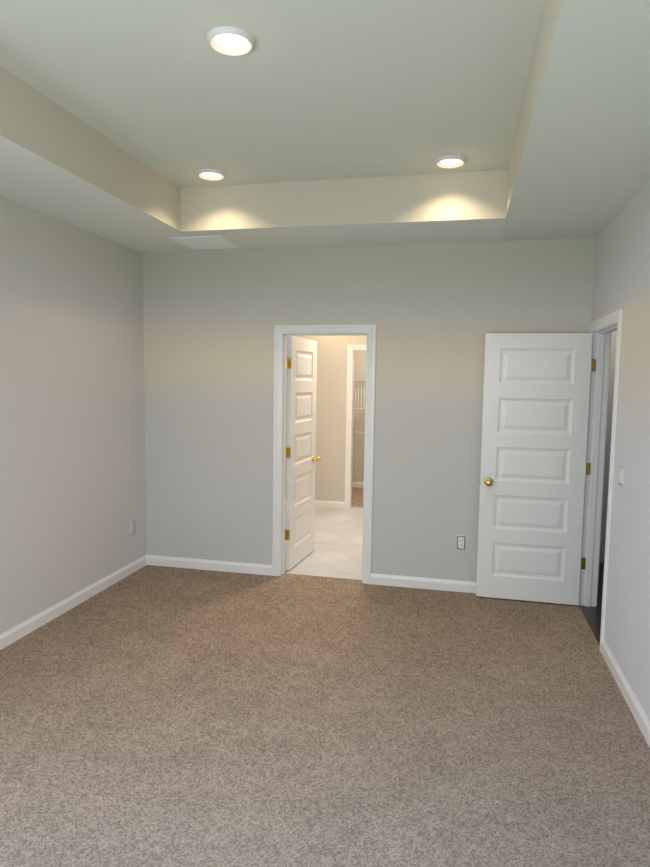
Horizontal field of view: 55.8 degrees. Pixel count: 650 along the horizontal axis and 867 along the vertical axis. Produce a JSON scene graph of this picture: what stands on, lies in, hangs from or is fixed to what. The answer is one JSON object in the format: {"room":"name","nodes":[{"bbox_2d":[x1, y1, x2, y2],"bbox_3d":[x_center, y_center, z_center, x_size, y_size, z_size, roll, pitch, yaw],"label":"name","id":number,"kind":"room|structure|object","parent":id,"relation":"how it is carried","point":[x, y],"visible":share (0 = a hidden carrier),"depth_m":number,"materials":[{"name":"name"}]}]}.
{"room":"empty bedroom","nodes":[
{"label":"empty bedroom","id":0,"kind":"room"},
{"bbox_2d":[0,196,145,634],"bbox_3d":[-2.258,-0.158,2.655,0.120,3.145,5.650,2,5,12],"label":"wall","id":1,"kind":"structure","parent":0,"point":[72,463],"depth_m":4.33,"materials":[{"name":"grey paint"}]},
{"bbox_2d":[0,555,147,649],"bbox_3d":[-2.202,1.361,2.833,0.015,0.088,5.530,2,5,12],"label":"baseboard","id":2,"kind":"structure","parent":1,"relation":"attached to","point":[21,630],"depth_m":4.40,"materials":[{"name":"white wood"}]},
{"bbox_2d":[130,520,134,534],"bbox_3d":[-1.649,0.807,5.269,0.008,0.115,0.070,2,5,12],"label":"outlet","id":3,"kind":"object","parent":1,"relation":"attached to","point":[132,527],"visible":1,"depth_m":5.26,"materials":[{"name":"white plastic"}]},
{"bbox_2d":[285,505,362,579],"bbox_3d":[0.329,1.154,6.669,2.750,0.100,2.915,2,5,12],"label":"floor","id":4,"kind":"structure","parent":0,"point":[337,551],"depth_m":6.21,"materials":[{"name":"beige tile"}]},
{"bbox_2d":[0,565,649,866],"bbox_3d":[-0.497,1.515,2.442,3.760,0.100,5.725,2,5,12],"label":"floor","id":5,"kind":"structure","parent":0,"point":[156,716],"depth_m":2.93,"materials":[{"name":"brown carpet"}]},
{"bbox_2d":[0,0,649,252],"bbox_3d":[-0.390,-1.475,2.188,3.880,0.425,5.770,2,5,12],"label":"ceiling","id":6,"kind":"structure","parent":0,"point":[318,123],"depth_m":3.03,"materials":[{"name":"white paint"}]},
{"bbox_2d":[169,236,239,249],"bbox_3d":[-0.940,-1.502,4.848,0.420,0.007,0.420,2,5,12],"label":"air vent register","id":7,"kind":"object","parent":6,"relation":"attached to","point":[206,242],"visible":1,"depth_m":4.83,"materials":[{"name":"white metal"}]},
{"bbox_2d":[197,169,225,180],"bbox_3d":[-0.764,-1.735,4.125,0.192,0.020,0.192,2,5,12],"label":"recessed light","id":8,"kind":"object","parent":6,"relation":"attached to","point":[211,174],"visible":1,"depth_m":4.13,"materials":[{"name":"white plastic"}]},
{"bbox_2d":[207,26,254,55],"bbox_3d":[-0.381,-1.585,2.490,0.192,0.020,0.192,2,5,12],"label":"recessed light","id":9,"kind":"object","parent":6,"relation":"attached to","point":[229,41],"visible":0.98,"depth_m":2.49,"materials":[{"name":"white plastic"}]},
{"bbox_2d":[435,155,466,168],"bbox_3d":[0.780,-1.685,3.816,0.192,0.020,0.192,2,5,12],"label":"recessed light","id":10,"kind":"object","parent":6,"relation":"attached to","point":[450,161],"visible":1,"depth_m":3.82,"materials":[{"name":"white plastic"}]},
{"bbox_2d":[285,336,366,501],"bbox_3d":[0.652,-0.376,7.903,2.990,2.740,0.120,2,5,12],"label":"wall","id":11,"kind":"structure","parent":0,"point":[331,413],"depth_m":7.97,"materials":[{"name":"paint"}]},
{"bbox_2d":[285,498,343,508],"bbox_3d":[-0.220,0.922,8.139,0.973,0.088,0.015,2,5,12],"label":"baseboard","id":12,"kind":"structure","parent":11,"relation":"attached to","point":[329,504],"depth_m":8.07,"materials":[{"name":"white wood"}]},
{"bbox_2d":[344,345,365,508],"bbox_3d":[0.700,-0.066,7.910,0.856,2.123,0.137,2,5,12],"label":"door frame","id":13,"kind":"structure","parent":11,"relation":"attached to","point":[351,349],"depth_m":7.94,"materials":[{"name":"white wood"}]},
{"bbox_2d":[352,487,363,507],"bbox_3d":[0.879,0.975,8.790,2.200,0.100,1.480,2,5,12],"label":"floor","id":14,"kind":"structure","parent":0,"point":[357,497],"depth_m":8.81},
{"bbox_2d":[352,351,365,481],"bbox_3d":[1.073,-0.506,9.444,2.440,2.740,0.120,2,5,12],"label":"wall","id":15,"kind":"structure","parent":0,"point":[358,419],"depth_m":9.52,"materials":[{"name":"paint"}]},
{"bbox_2d":[352,482,363,487],"bbox_3d":[1.039,0.820,9.494,2.200,0.088,0.015,2,5,12],"label":"baseboard","id":16,"kind":"structure","parent":15,"relation":"attached to","point":[354,484],"depth_m":9.60,"materials":[{"name":"white wood"}]},
{"bbox_2d":[353,381,365,432],"bbox_3d":[1.015,-0.393,9.195,2.194,0.769,0.399,2,5,12],"label":"wire closet shelf","id":17,"kind":"object","parent":15,"relation":"attached to","point":[358,385],"visible":0.06,"depth_m":9.11,"materials":[{"name":"white metal"}]},
{"bbox_2d":[143,238,595,581],"bbox_3d":[0.203,-0.335,5.056,3.880,3.145,0.120,2,5,12],"label":"wall","id":18,"kind":"structure","parent":0,"point":[435,313],"depth_m":4.98,"materials":[{"name":"grey paint"}]},
{"bbox_2d":[148,555,271,575],"bbox_3d":[-1.015,1.153,5.385,1.160,0.088,0.015,2,5,12],"label":"baseboard","id":19,"kind":"structure","parent":18,"relation":"attached to","point":[214,565],"depth_m":5.38,"materials":[{"name":"white wood"}]},
{"bbox_2d":[285,336,320,569],"bbox_3d":[-0.190,0.160,5.595,0.177,2.030,0.738,2,5,12],"label":"door","id":20,"kind":"structure","parent":18,"relation":"in","point":[301,459],"depth_m":5.54,"materials":[{"name":"white painted wood"},{"name":"polished brass"}]},
{"bbox_2d":[272,324,375,583],"bbox_3d":[-0.006,0.168,5.146,0.849,2.123,0.154,2,5,12],"label":"door frame","id":21,"kind":"structure","parent":18,"relation":"attached to","point":[369,329],"depth_m":5.07,"materials":[{"name":"white wood"}]},
{"bbox_2d":[371,573,475,592],"bbox_3d":[1.160,1.227,4.906,1.603,0.088,0.015,2,5,12],"label":"baseboard","id":22,"kind":"structure","parent":18,"relation":"attached to","point":[376,579],"depth_m":4.98,"materials":[{"name":"white wood"}]},
{"bbox_2d":[456,535,465,549],"bbox_3d":[1.085,0.870,4.896,0.070,0.115,0.008,2,5,12],"label":"outlet","id":23,"kind":"object","parent":18,"relation":"attached to","point":[461,542],"visible":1,"depth_m":4.89,"materials":[{"name":"white plastic"}]},
{"bbox_2d":[579,562,603,644],"bbox_3d":[2.523,1.405,4.183,1.380,0.100,3.200,2,5,12],"label":"floor","id":24,"kind":"structure","parent":0,"point":[592,614],"depth_m":4.54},
{"bbox_2d":[599,330,616,561],"bbox_3d":[2.948,-0.145,5.663,1.230,2.740,0.120,2,5,12],"label":"wall","id":25,"kind":"structure","parent":0,"point":[608,444],"depth_m":5.69,"materials":[{"name":"grey paint"}]},
{"bbox_2d":[591,180,649,721],"bbox_3d":[1.412,-0.034,1.846,0.120,3.145,5.650,2,5,12],"label":"wall","id":26,"kind":"structure","parent":0,"point":[621,279],"depth_m":3.39,"materials":[{"name":"grey paint"}]},
{"bbox_2d":[476,333,595,604],"bbox_3d":[1.578,0.270,4.640,0.800,2.030,0.177,2,5,12],"label":"entry door","id":27,"kind":"structure","parent":26,"relation":"in","point":[535,468],"depth_m":4.62,"materials":[{"name":"white painted wood"},{"name":"polished brass"}]},
{"bbox_2d":[579,309,622,651],"bbox_3d":[1.917,0.280,4.188,0.154,2.123,0.906,2,5,12],"label":"door frame","id":28,"kind":"structure","parent":26,"relation":"attached to","point":[594,457],"depth_m":4.52,"materials":[{"name":"white wood"}]},
{"bbox_2d":[619,465,623,486],"bbox_3d":[1.712,0.244,3.556,0.012,0.115,0.070,2,5,12],"label":"light switch","id":29,"kind":"object","parent":26,"relation":"attached to","point":[621,474],"visible":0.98,"depth_m":3.54,"materials":[{"name":"white plastic"}]},
{"bbox_2d":[601,639,649,747],"bbox_3d":[1.238,1.520,1.608,0.015,0.088,4.614,2,5,12],"label":"baseboard","id":30,"kind":"structure","parent":26,"relation":"attached to","point":[629,696],"depth_m":3.25,"materials":[{"name":"white wood"}]}
]}

